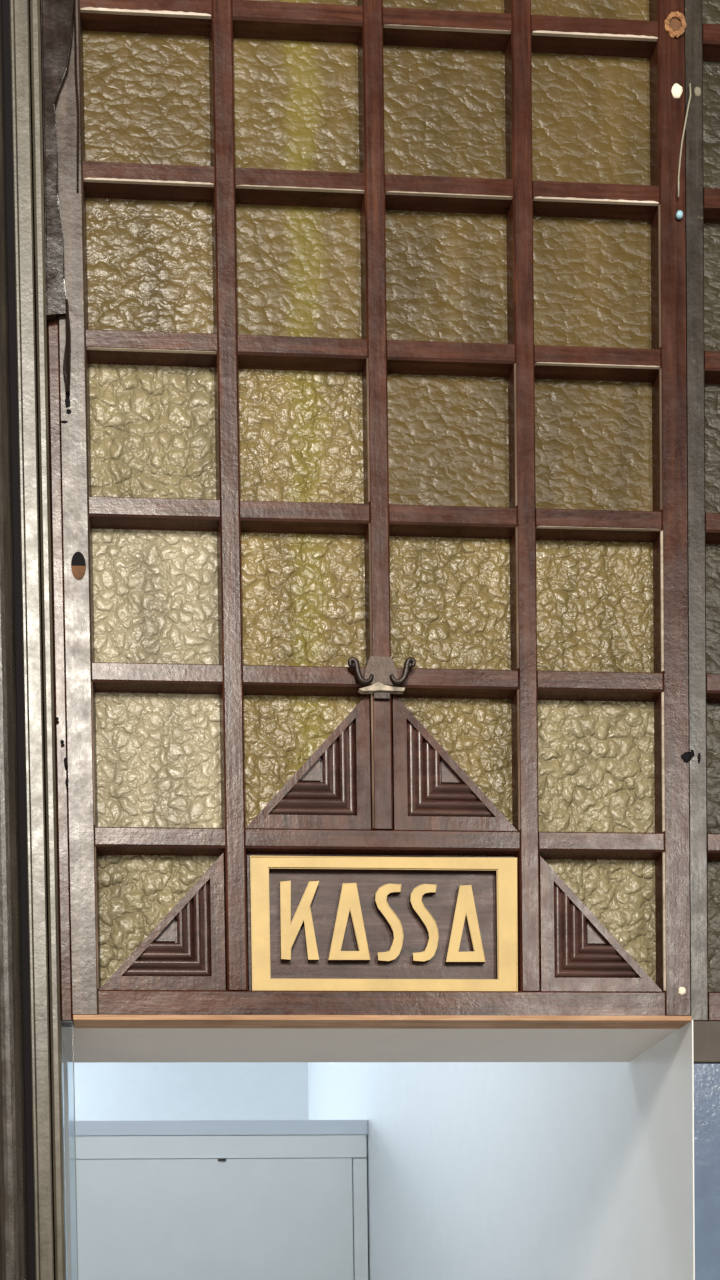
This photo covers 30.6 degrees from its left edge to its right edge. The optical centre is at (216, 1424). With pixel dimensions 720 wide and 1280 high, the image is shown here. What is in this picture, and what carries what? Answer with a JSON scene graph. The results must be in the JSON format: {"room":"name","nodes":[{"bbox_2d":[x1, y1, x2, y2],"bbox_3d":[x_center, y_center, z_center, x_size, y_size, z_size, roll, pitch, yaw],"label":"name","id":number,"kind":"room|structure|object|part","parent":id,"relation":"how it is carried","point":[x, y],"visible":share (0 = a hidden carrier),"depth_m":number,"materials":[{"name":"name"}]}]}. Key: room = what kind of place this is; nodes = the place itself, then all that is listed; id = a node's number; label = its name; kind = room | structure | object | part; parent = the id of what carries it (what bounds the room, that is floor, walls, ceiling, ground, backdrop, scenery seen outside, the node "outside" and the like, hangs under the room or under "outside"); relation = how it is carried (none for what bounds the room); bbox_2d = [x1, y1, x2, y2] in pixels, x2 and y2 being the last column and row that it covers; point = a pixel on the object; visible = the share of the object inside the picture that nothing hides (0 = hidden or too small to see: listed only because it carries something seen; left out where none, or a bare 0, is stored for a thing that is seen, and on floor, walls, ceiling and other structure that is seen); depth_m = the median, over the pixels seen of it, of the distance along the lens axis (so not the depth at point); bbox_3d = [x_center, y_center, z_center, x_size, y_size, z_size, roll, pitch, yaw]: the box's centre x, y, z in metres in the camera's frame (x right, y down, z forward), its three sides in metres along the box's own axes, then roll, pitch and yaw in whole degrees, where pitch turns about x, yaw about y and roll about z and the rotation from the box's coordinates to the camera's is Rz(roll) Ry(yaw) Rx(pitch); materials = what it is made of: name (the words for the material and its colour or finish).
{"room":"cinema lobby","nodes":[
{"label":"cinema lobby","id":0,"kind":"room"},
{"bbox_2d":[74,1062,308,1120],"bbox_3d":[-0.641,-0.081,5.046,2.030,3.100,0.100,-1,2,-4],"label":"wall","id":1,"kind":"structure","parent":0,"point":[104,1091],"depth_m":5.00,"materials":[{"name":"white paint"}]},
{"bbox_2d":[73,1027,677,1061],"bbox_3d":[0.183,-1.023,1.686,0.777,1.055,0.171,-1,2,-4],"label":"ceiling","id":2,"kind":"structure","parent":0,"point":[90,1044],"depth_m":1.70,"materials":[{"name":"grey paint"}]},
{"bbox_2d":[10,0,55,1279],"bbox_3d":[-0.206,-0.213,1.571,0.022,3.544,0.050,-1,2,-4],"label":"trim","id":3,"kind":"structure","parent":2,"relation":"attached to","point":[20,26],"depth_m":1.53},
{"bbox_2d":[30,0,65,1279],"bbox_3d":[-0.189,-0.213,1.574,0.011,3.544,0.046,-1,2,-4],"label":"trim","id":4,"kind":"structure","parent":2,"relation":"attached to","point":[35,5],"depth_m":1.53,"materials":[{"name":"wood"}]},
{"bbox_2d":[42,83,73,1026],"bbox_3d":[-0.193,-1.235,1.554,0.014,1.499,0.030,-1,2,-4],"label":"trim","id":5,"kind":"structure","parent":2,"relation":"attached to","point":[53,337],"depth_m":1.55,"materials":[{"name":"brown wood"}]},
{"bbox_2d":[41,0,693,1028],"bbox_3d":[0.190,-1.191,1.573,0.781,1.400,0.046,-1,2,-4],"label":"lattice screen","id":6,"kind":"object","parent":2,"relation":"attached to","point":[371,314],"depth_m":1.58,"materials":[{"name":"red wood"}]},
{"bbox_3d":[-0.083,-1.578,1.555,0.161,0.176,0.004,-1,2,-4],"label":"glass pane","id":7,"kind":"part","parent":6,"relation":"part of","materials":[{"name":"yellow glass"}]},
{"bbox_3d":[-0.080,-1.384,1.561,0.161,0.176,0.004,-1,2,-4],"label":"glass pane","id":8,"kind":"part","parent":6,"relation":"part of","materials":[{"name":"yellow glass"}]},
{"bbox_3d":[-0.076,-1.190,1.566,0.161,0.176,0.004,-1,2,-4],"label":"glass pane","id":9,"kind":"part","parent":6,"relation":"part of","materials":[{"name":"yellow glass"}]},
{"bbox_3d":[-0.073,-0.996,1.572,0.161,0.176,0.004,-1,2,-4],"label":"glass pane","id":10,"kind":"part","parent":6,"relation":"part of","materials":[{"name":"beige glass"}]},
{"bbox_3d":[-0.070,-0.802,1.577,0.161,0.176,0.004,-1,2,-4],"label":"glass pane","id":11,"kind":"part","parent":6,"relation":"part of","materials":[{"name":"yellow glass"}]},
{"bbox_3d":[-0.067,-0.609,1.583,0.161,0.176,0.004,-1,2,-4],"label":"glass pane","id":12,"kind":"part","parent":6,"relation":"part of","materials":[{"name":"yellow glass"}]},
{"bbox_3d":[-0.067,-0.606,1.570,0.152,0.164,0.012,-1,2,-4],"label":"inset frame","id":13,"kind":"part","parent":6,"relation":"part of","materials":[{"name":"brown wood"}]},
{"bbox_3d":[-0.061,-0.600,1.571,0.109,0.118,0.012,-1,2,-4],"label":"inset moulding","id":14,"kind":"part","parent":6,"relation":"part of","materials":[{"name":"brown wood"}]},
{"bbox_3d":[0.097,-1.581,1.567,0.161,0.176,0.004,-1,2,-4],"label":"glass pane","id":15,"kind":"part","parent":6,"relation":"part of","materials":[{"name":"yellow glass"}]},
{"bbox_3d":[0.100,-1.387,1.572,0.161,0.176,0.004,-1,2,-4],"label":"glass pane","id":16,"kind":"part","parent":6,"relation":"part of","materials":[{"name":"yellow glass"}]},
{"bbox_3d":[0.103,-1.193,1.577,0.161,0.176,0.004,-1,2,-4],"label":"glass pane","id":17,"kind":"part","parent":6,"relation":"part of","materials":[{"name":"yellow glass"}]},
{"bbox_3d":[0.106,-1.000,1.583,0.161,0.176,0.004,-1,2,-4],"label":"glass pane","id":18,"kind":"part","parent":6,"relation":"part of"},
{"bbox_3d":[0.110,-0.806,1.589,0.161,0.176,0.004,-1,2,-4],"label":"glass pane","id":19,"kind":"part","parent":6,"relation":"part of","materials":[{"name":"yellow glass"}]},
{"bbox_3d":[0.093,-1.775,1.561,0.161,0.176,0.004,-1,2,-4],"label":"glass pane","id":20,"kind":"part","parent":6,"relation":"part of","materials":[{"name":"yellow glass"}]},
{"bbox_3d":[0.110,-0.803,1.576,0.152,0.164,0.012,-1,2,-4],"label":"inset frame","id":21,"kind":"part","parent":6,"relation":"part of","materials":[{"name":"brown wood"}]},
{"bbox_3d":[0.115,-0.797,1.577,0.109,0.118,0.012,-1,2,-4],"label":"inset moulding","id":22,"kind":"part","parent":6,"relation":"part of","materials":[{"name":"brown wood"}]},
{"bbox_3d":[0.198,-0.908,1.567,0.043,0.034,0.005,-1,2,-4],"label":"plate","id":23,"kind":"part","parent":6,"relation":"part of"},
{"bbox_3d":[0.205,-0.515,1.597,0.695,0.033,0.034,-1,2,-4],"label":"rail","id":24,"kind":"part","parent":6,"relation":"part of","materials":[{"name":"brown wood"}]},
{"bbox_3d":[0.199,-0.888,1.567,0.056,0.011,0.008,-1,2,-4],"label":"shelf plate","id":25,"kind":"part","parent":6,"relation":"part of","materials":[{"name":"beige paint"}]},
{"bbox_2d":[246,854,517,990],"bbox_3d":[0.203,-0.612,1.589,0.331,0.167,0.017,-1,2,-4],"label":"sign","id":26,"kind":"object","parent":6,"relation":"attached to","point":[317,922],"visible":1,"depth_m":1.59,"materials":[{"name":"yellow metal"}]},
{"bbox_3d":[0.199,-0.900,1.565,0.083,0.050,0.014,-1,2,-4],"label":"scroll bracket","id":27,"kind":"part","parent":6,"relation":"part of","materials":[{"name":"black metal"}]},
{"bbox_3d":[0.273,-1.778,1.573,0.161,0.176,0.004,-1,2,-4],"label":"glass pane","id":28,"kind":"part","parent":6,"relation":"part of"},
{"bbox_3d":[0.276,-1.584,1.578,0.161,0.176,0.004,-1,2,-4],"label":"glass pane","id":29,"kind":"part","parent":6,"relation":"part of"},
{"bbox_3d":[0.280,-1.390,1.583,0.161,0.176,0.004,-1,2,-4],"label":"glass pane","id":30,"kind":"part","parent":6,"relation":"part of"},
{"bbox_3d":[0.283,-1.197,1.589,0.161,0.176,0.004,-1,2,-4],"label":"glass pane","id":31,"kind":"part","parent":6,"relation":"part of","materials":[{"name":"yellow glass"}]},
{"bbox_3d":[0.286,-0.800,1.588,0.109,0.118,0.012,-1,2,-4],"label":"inset moulding","id":32,"kind":"part","parent":6,"relation":"part of","materials":[{"name":"brown wood"}]},
{"bbox_3d":[0.286,-1.003,1.594,0.161,0.176,0.004,-1,2,-4],"label":"glass pane","id":33,"kind":"part","parent":6,"relation":"part of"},
{"bbox_3d":[0.291,-0.807,1.588,0.152,0.164,0.012,-1,2,-4],"label":"inset frame","id":34,"kind":"part","parent":6,"relation":"part of","materials":[{"name":"brown wood"}]},
{"bbox_3d":[0.289,-0.809,1.600,0.161,0.176,0.004,-1,2,-4],"label":"glass pane","id":35,"kind":"part","parent":6,"relation":"part of","materials":[{"name":"yellow glass"}]},
{"bbox_3d":[0.453,-1.781,1.584,0.161,0.176,0.004,-1,2,-4],"label":"glass pane","id":36,"kind":"part","parent":6,"relation":"part of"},
{"bbox_3d":[0.456,-1.587,1.589,0.161,0.176,0.004,-1,2,-4],"label":"glass pane","id":37,"kind":"part","parent":6,"relation":"part of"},
{"bbox_3d":[0.459,-1.394,1.595,0.161,0.176,0.004,-1,2,-4],"label":"glass pane","id":38,"kind":"part","parent":6,"relation":"part of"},
{"bbox_3d":[0.462,-1.200,1.600,0.161,0.176,0.004,-1,2,-4],"label":"glass pane","id":39,"kind":"part","parent":6,"relation":"part of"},
{"bbox_3d":[0.466,-1.006,1.606,0.161,0.176,0.004,-1,2,-4],"label":"glass pane","id":40,"kind":"part","parent":6,"relation":"part of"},
{"bbox_3d":[0.468,-0.609,1.605,0.109,0.118,0.012,-1,2,-4],"label":"inset moulding","id":41,"kind":"part","parent":6,"relation":"part of","materials":[{"name":"brown wood"}]},
{"bbox_3d":[0.469,-0.812,1.611,0.161,0.176,0.004,-1,2,-4],"label":"glass pane","id":42,"kind":"part","parent":6,"relation":"part of","materials":[{"name":"yellow glass"}]},
{"bbox_3d":[0.472,-0.619,1.617,0.161,0.176,0.004,-1,2,-4],"label":"glass pane","id":43,"kind":"part","parent":6,"relation":"part of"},
{"bbox_3d":[0.473,-0.616,1.605,0.152,0.164,0.012,-1,2,-4],"label":"inset frame","id":44,"kind":"part","parent":6,"relation":"part of","materials":[{"name":"brown wood"}]},
{"bbox_2d":[671,83,682,97],"bbox_3d":[0.557,-1.614,1.573,0.014,0.018,0.003,-1,2,-4],"label":"plug","id":45,"kind":"object","parent":6,"relation":"attached to","point":[677,90],"visible":1,"depth_m":1.57,"materials":[{"name":"white plastic"}]},
{"bbox_2d":[678,987,685,994],"bbox_3d":[0.574,-0.535,1.603,0.010,0.010,0.003,-1,2,-4],"label":"plug","id":46,"kind":"object","parent":6,"relation":"attached to","point":[682,990],"visible":1,"depth_m":1.60,"materials":[{"name":"white plastic"}]},
{"bbox_2d":[676,83,690,219],"bbox_3d":[0.565,-1.540,1.572,0.020,0.160,0.006,-1,2,-4],"label":"hanging wire","id":47,"kind":"object","parent":6,"relation":"hanging from","point":[679,214],"visible":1,"depth_m":1.57,"materials":[{"name":"beige"}]},
{"bbox_2d":[684,0,719,1020],"bbox_3d":[0.767,-1.203,1.614,0.388,1.399,0.035,-1,2,-4],"label":"lattice screen","id":48,"kind":"object","parent":2,"relation":"attached to","point":[702,17],"visible":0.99,"depth_m":1.60,"materials":[{"name":"brown wood"}]},
{"bbox_2d":[694,87,700,96],"bbox_3d":[0.583,-1.614,1.574,0.009,0.011,0.003,-1,2,-4],"label":"plug","id":49,"kind":"object","parent":48,"relation":"attached to","point":[697,90],"visible":1,"depth_m":1.57,"materials":[{"name":"beige plastic"}]},
{"bbox_3d":[0.664,-1.785,1.597,0.161,0.176,0.004,-1,2,-4],"label":"glass pane","id":50,"kind":"part","parent":48,"relation":"part of","materials":[{"name":"grey glass"}]},
{"bbox_3d":[0.667,-1.591,1.603,0.161,0.176,0.004,-1,2,-4],"label":"glass pane","id":51,"kind":"part","parent":48,"relation":"part of","materials":[{"name":"grey glass"}]},
{"bbox_3d":[0.670,-1.398,1.608,0.161,0.176,0.004,-1,2,-4],"label":"glass pane","id":52,"kind":"part","parent":48,"relation":"part of","materials":[{"name":"glass"}]},
{"bbox_3d":[0.673,-1.204,1.614,0.161,0.176,0.004,-1,2,-4],"label":"glass pane","id":53,"kind":"part","parent":48,"relation":"part of","materials":[{"name":"glass"}]},
{"bbox_3d":[0.677,-1.010,1.619,0.161,0.176,0.004,-1,2,-4],"label":"glass pane","id":54,"kind":"part","parent":48,"relation":"part of","materials":[{"name":"yellow glass"}]},
{"bbox_3d":[0.680,-0.816,1.625,0.161,0.176,0.004,-1,2,-4],"label":"glass pane","id":55,"kind":"part","parent":48,"relation":"part of","materials":[{"name":"yellow glass"}]},
{"bbox_3d":[0.683,-0.623,1.630,0.161,0.176,0.004,-1,2,-4],"label":"glass pane","id":56,"kind":"part","parent":48,"relation":"part of","materials":[{"name":"yellow glass"}]},
{"bbox_3d":[0.775,-0.523,1.633,0.335,0.038,0.034,-1,2,-4],"label":"rail","id":57,"kind":"part","parent":48,"relation":"part of","materials":[{"name":"brown wood"}]},
{"bbox_2d":[693,1021,719,1062],"bbox_3d":[0.872,-0.479,1.641,0.569,0.051,0.033,-1,2,-4],"label":"trim","id":58,"kind":"structure","parent":2,"relation":"attached to","point":[706,1034],"depth_m":1.61,"materials":[{"name":"brown wood"}]},
{"bbox_2d":[308,1020,694,1279],"bbox_3d":[0.490,-0.053,3.390,0.016,3.100,3.550,-1,2,-4],"label":"wall","id":59,"kind":"structure","parent":0,"point":[476,1170],"depth_m":2.28,"materials":[{"name":"white paint"}]},
{"bbox_2d":[694,1063,719,1279],"bbox_3d":[0.889,0.542,1.671,0.569,1.993,0.030,-1,2,-4],"label":"wall","id":60,"kind":"structure","parent":59,"relation":"attached to","point":[706,1075],"depth_m":1.61,"materials":[{"name":"blue paint"}]},
{"bbox_3d":[0.229,1.526,3.411,3.500,0.050,3.660,-1,2,-4],"label":"floor","id":61,"kind":"structure","parent":0,"visible":0},
{"bbox_2d":[61,1021,77,1279],"bbox_3d":[-0.163,0.536,1.594,0.014,2.044,0.006,-1,2,-4],"label":"glass strip","id":62,"kind":"object","parent":61,"relation":"on","point":[66,1026],"visible":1,"depth_m":1.57,"materials":[{"name":"white"}]},
{"bbox_2d":[75,1120,367,1279],"bbox_3d":[-0.232,0.305,3.999,1.359,2.374,0.461,-1,2,-4],"label":"tall cabinet","id":63,"kind":"object","parent":61,"relation":"on","point":[157,1199],"visible":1,"depth_m":3.77,"materials":[{"name":"grey laminate"}]},
{"bbox_3d":[-0.234,-0.799,3.749,1.344,0.065,0.014,-1,2,-4],"label":"rail","id":64,"kind":"part","parent":63,"relation":"part of","materials":[{"name":"grey metal"}]},
{"bbox_3d":[0.436,0.330,3.823,0.040,2.212,0.014,-1,2,-4],"label":"rail","id":65,"kind":"part","parent":63,"relation":"part of","materials":[{"name":"grey laminate"}]},
{"bbox_3d":[-0.763,0.016,1.656,1.152,3.100,0.166,-1,2,-4],"label":"wall","id":66,"kind":"structure","parent":0,"visible":0},
{"bbox_2d":[0,0,27,1279],"bbox_3d":[-0.381,-0.209,1.551,0.310,3.544,0.068,-1,2,-4],"label":"trim","id":67,"kind":"structure","parent":66,"relation":"attached to","point":[13,1187],"depth_m":1.52,"materials":[{"name":"brown aged pale metal"}]},
{"bbox_2d":[2,0,35,1279],"bbox_3d":[-0.222,-0.212,1.572,0.009,3.544,0.045,-1,2,-4],"label":"trim","id":68,"kind":"structure","parent":66,"relation":"attached to","point":[5,3],"depth_m":1.53,"materials":[{"name":"black"}]}
]}

